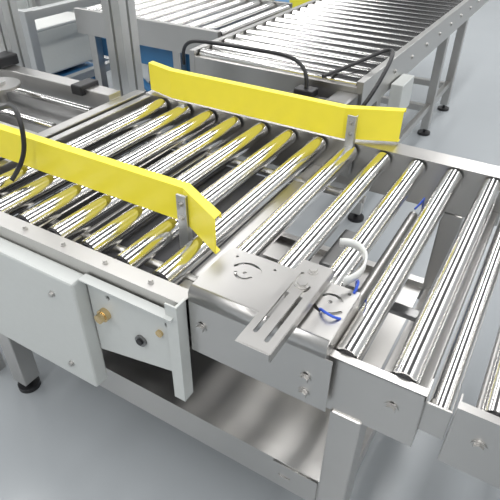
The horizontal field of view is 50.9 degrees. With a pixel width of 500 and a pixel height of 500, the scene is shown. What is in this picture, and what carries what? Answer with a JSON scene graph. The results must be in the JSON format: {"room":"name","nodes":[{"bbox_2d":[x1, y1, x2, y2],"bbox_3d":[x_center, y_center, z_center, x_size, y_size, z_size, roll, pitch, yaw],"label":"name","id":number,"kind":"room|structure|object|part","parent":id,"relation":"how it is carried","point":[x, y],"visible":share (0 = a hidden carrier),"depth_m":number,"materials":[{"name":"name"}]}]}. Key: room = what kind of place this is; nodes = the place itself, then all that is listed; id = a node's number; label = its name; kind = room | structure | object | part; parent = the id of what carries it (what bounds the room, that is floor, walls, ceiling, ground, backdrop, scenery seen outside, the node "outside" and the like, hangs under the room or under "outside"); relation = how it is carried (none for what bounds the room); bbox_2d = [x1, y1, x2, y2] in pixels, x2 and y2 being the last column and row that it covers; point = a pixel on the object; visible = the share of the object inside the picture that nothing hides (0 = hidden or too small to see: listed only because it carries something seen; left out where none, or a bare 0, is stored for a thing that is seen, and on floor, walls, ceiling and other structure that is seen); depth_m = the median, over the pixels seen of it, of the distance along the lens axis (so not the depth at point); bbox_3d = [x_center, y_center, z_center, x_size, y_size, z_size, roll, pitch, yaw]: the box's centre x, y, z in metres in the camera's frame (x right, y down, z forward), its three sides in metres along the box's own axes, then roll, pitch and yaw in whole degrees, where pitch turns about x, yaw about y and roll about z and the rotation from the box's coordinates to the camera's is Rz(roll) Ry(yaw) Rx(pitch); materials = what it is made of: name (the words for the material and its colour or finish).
{"room":"factory floor","nodes":[
{"label":"factory floor","id":0,"kind":"room"},
{"bbox_2d":[0,0,499,499],"bbox_3d":[-0.115,-0.694,3.328,13.000,0.001,14.000,20,40,24],"label":"floor","id":1,"kind":"structure","parent":0,"point":[68,438],"depth_m":1.61,"materials":[{"name":"grey concrete"}]},
{"bbox_2d":[0,0,59,200],"bbox_3d":[-0.942,-1.088,1.897,0.160,2.312,0.160,20,40,24],"label":"post","id":2,"kind":"object","parent":1,"relation":"on","point":[12,39],"visible":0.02,"depth_m":2.05,"materials":[{"name":"grey metal"}]},
{"bbox_2d":[25,0,73,12],"bbox_3d":[-2.137,-2.469,5.083,0.700,0.750,0.630,20,40,24],"label":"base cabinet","id":3,"kind":"object","parent":1,"relation":"on","point":[28,2],"visible":0.04,"depth_m":4.86,"materials":[{"name":"grey metal"}]},
{"bbox_2d":[0,0,110,80],"bbox_3d":[-1.602,-1.377,3.601,1.260,0.750,0.710,20,40,24],"label":"machine","id":4,"kind":"object","parent":1,"relation":"on","point":[54,44],"visible":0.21,"depth_m":3.30,"materials":[{"name":"silver metal"}]},
{"bbox_3d":[-1.606,-1.213,3.716,1.040,0.230,0.540,20,40,24],"label":"blue drawer","id":5,"kind":"part","parent":4,"relation":"part of","materials":[{"name":"paint"}]},
{"bbox_2d":[0,51,144,369],"bbox_3d":[-1.073,-0.296,1.986,1.491,0.927,0.850,20,40,24],"label":"machine","id":6,"kind":"object","parent":1,"relation":"on","point":[43,104],"visible":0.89,"depth_m":1.84,"materials":[{"name":"silver metal"}]},
{"bbox_3d":[-1.089,-0.577,1.973,1.100,0.015,0.240,20,40,24],"label":"slide plate","id":7,"kind":"part","parent":6,"relation":"part of","materials":[{"name":"silver metal"}]},
{"bbox_2d":[31,0,150,84],"bbox_3d":[-1.066,-1.994,4.448,1.450,0.754,0.820,20,40,24],"label":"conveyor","id":8,"kind":"object","parent":1,"relation":"on","point":[35,3],"visible":0.02,"depth_m":4.38,"materials":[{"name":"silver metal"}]},
{"bbox_2d":[101,0,147,154],"bbox_3d":[-0.479,-1.025,1.818,0.160,2.312,0.160,20,40,24],"label":"post","id":9,"kind":"object","parent":1,"relation":"on","point":[119,16],"visible":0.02,"depth_m":1.97,"materials":[{"name":"grey metal"}]},
{"bbox_2d":[101,37,189,91],"bbox_3d":[-0.403,-1.050,3.310,0.800,0.590,0.640,20,40,24],"label":"table","id":10,"kind":"object","parent":1,"relation":"on","point":[148,54],"visible":0.02,"depth_m":2.92,"materials":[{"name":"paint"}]},
{"bbox_3d":[-0.401,-1.248,3.165,0.800,0.100,0.640,20,40,24],"label":"frame","id":11,"kind":"part","parent":10,"relation":"part of","materials":[{"name":"blue paint"}]},
{"bbox_2d":[74,0,292,144],"bbox_3d":[-0.363,-1.138,3.235,0.976,0.820,0.845,20,40,24],"label":"conveyor","id":12,"kind":"object","parent":1,"relation":"on","point":[161,24],"visible":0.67,"depth_m":2.90,"materials":[{"name":"silver metal"}]},
{"bbox_2d":[0,90,499,499],"bbox_3d":[-0.087,0.111,1.559,1.385,0.794,0.940,20,40,24],"label":"conveyor","id":13,"kind":"object","parent":1,"relation":"on","point":[102,287],"visible":0.95,"depth_m":1.20,"materials":[{"name":"silver metal"}]},
{"bbox_2d":[0,124,221,253],"bbox_3d":[-0.550,-0.189,1.354,1.170,0.190,0.089,20,40,24],"label":"guard rail","id":14,"kind":"object","parent":13,"relation":"attached to","point":[165,195],"visible":0.88,"depth_m":1.22,"materials":[{"name":"yellow paint"}]},
{"bbox_3d":[-0.241,0.175,1.109,0.237,0.220,0.004,20,40,24],"label":"service plate","id":15,"kind":"part","parent":13,"relation":"part of","materials":[{"name":"white metal"}]},
{"bbox_3d":[-0.247,0.087,1.112,1.220,0.118,0.003,20,40,24],"label":"roller bearing plate","id":16,"kind":"part","parent":13,"relation":"part of","materials":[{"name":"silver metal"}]},
{"bbox_2d":[92,232,423,499],"bbox_3d":[-0.076,0.179,1.634,1.005,0.096,0.803,20,40,24],"label":"tray","id":17,"kind":"object","parent":13,"relation":"on","point":[271,432],"depth_m":1.30,"materials":[{"name":"silver metal"}]},
{"bbox_2d":[148,61,406,176],"bbox_3d":[0.031,-0.428,1.689,0.890,0.202,0.117,20,40,24],"label":"guard rail","id":18,"kind":"object","parent":13,"relation":"attached to","point":[349,123],"visible":0.84,"depth_m":1.59,"materials":[{"name":"yellow paint"}]},
{"bbox_3d":[0.039,-0.479,1.667,0.890,0.095,0.089,20,40,24],"label":"yellow rail","id":19,"kind":"part","parent":18,"relation":"part of","materials":[{"name":"paint"}]},
{"bbox_2d":[235,238,367,362],"bbox_3d":[0.111,0.078,0.926,0.107,0.036,0.350,20,40,24],"label":"bracket","id":20,"kind":"object","parent":13,"relation":"on","point":[303,292],"visible":1,"depth_m":0.89,"materials":[{"name":"silver metal"}]},
{"bbox_3d":[0.092,0.075,0.940,0.045,0.025,0.050,20,40,24],"label":"bar post","id":21,"kind":"part","parent":20,"relation":"part of","materials":[{"name":"silver metal"}]},
{"bbox_3d":[0.203,0.256,0.893,0.171,0.132,0.003,20,40,24],"label":"plate","id":22,"kind":"part","parent":13,"relation":"part of","materials":[{"name":"silver metal"}]},
{"bbox_3d":[0.321,0.012,1.222,0.024,0.024,0.400,20,40,24],"label":"stop cylinder rod","id":23,"kind":"part","parent":13,"relation":"part of","materials":[{"name":"silver metal"}]},
{"bbox_2d":[275,0,310,7],"bbox_3d":[0.230,-1.604,3.981,0.700,0.700,0.680,20,40,24],"label":"machine","id":24,"kind":"object","parent":1,"relation":"on","point":[295,2],"visible":0.05,"depth_m":3.64,"materials":[{"name":"paint"}]},
{"bbox_2d":[189,0,488,222],"bbox_3d":[0.818,-1.181,3.368,0.830,0.754,2.900,20,40,24],"label":"conveyor","id":25,"kind":"object","parent":1,"relation":"on","point":[326,36],"visible":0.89,"depth_m":2.54,"materials":[{"name":"silver metal"}]},
{"bbox_2d":[182,39,394,105],"bbox_3d":[0.080,-0.753,2.210,0.984,0.241,0.372,20,40,24],"label":"cable","id":26,"kind":"object","parent":25,"relation":"attached to","point":[342,97],"visible":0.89,"depth_m":2.02,"materials":[{"name":"black rubber"}]},
{"bbox_3d":[0.210,-0.568,2.060,0.210,0.090,0.090,20,40,24],"label":"motor","id":27,"kind":"part","parent":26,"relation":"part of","materials":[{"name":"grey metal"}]},
{"bbox_2d":[387,74,414,107],"bbox_3d":[0.677,-0.698,2.364,0.055,0.140,0.170,20,40,24],"label":"junction box","id":28,"kind":"object","parent":25,"relation":"attached to","point":[401,88],"visible":0.76,"depth_m":2.31,"materials":[{"name":"white plastic"}]},
{"bbox_2d":[437,327,499,488],"bbox_3d":[1.081,0.537,1.030,1.312,0.754,0.830,20,40,24],"label":"conveyor","id":29,"kind":"object","parent":1,"relation":"on","point":[471,444],"visible":1,"depth_m":0.82,"materials":[{"name":"silver metal"}]}
]}

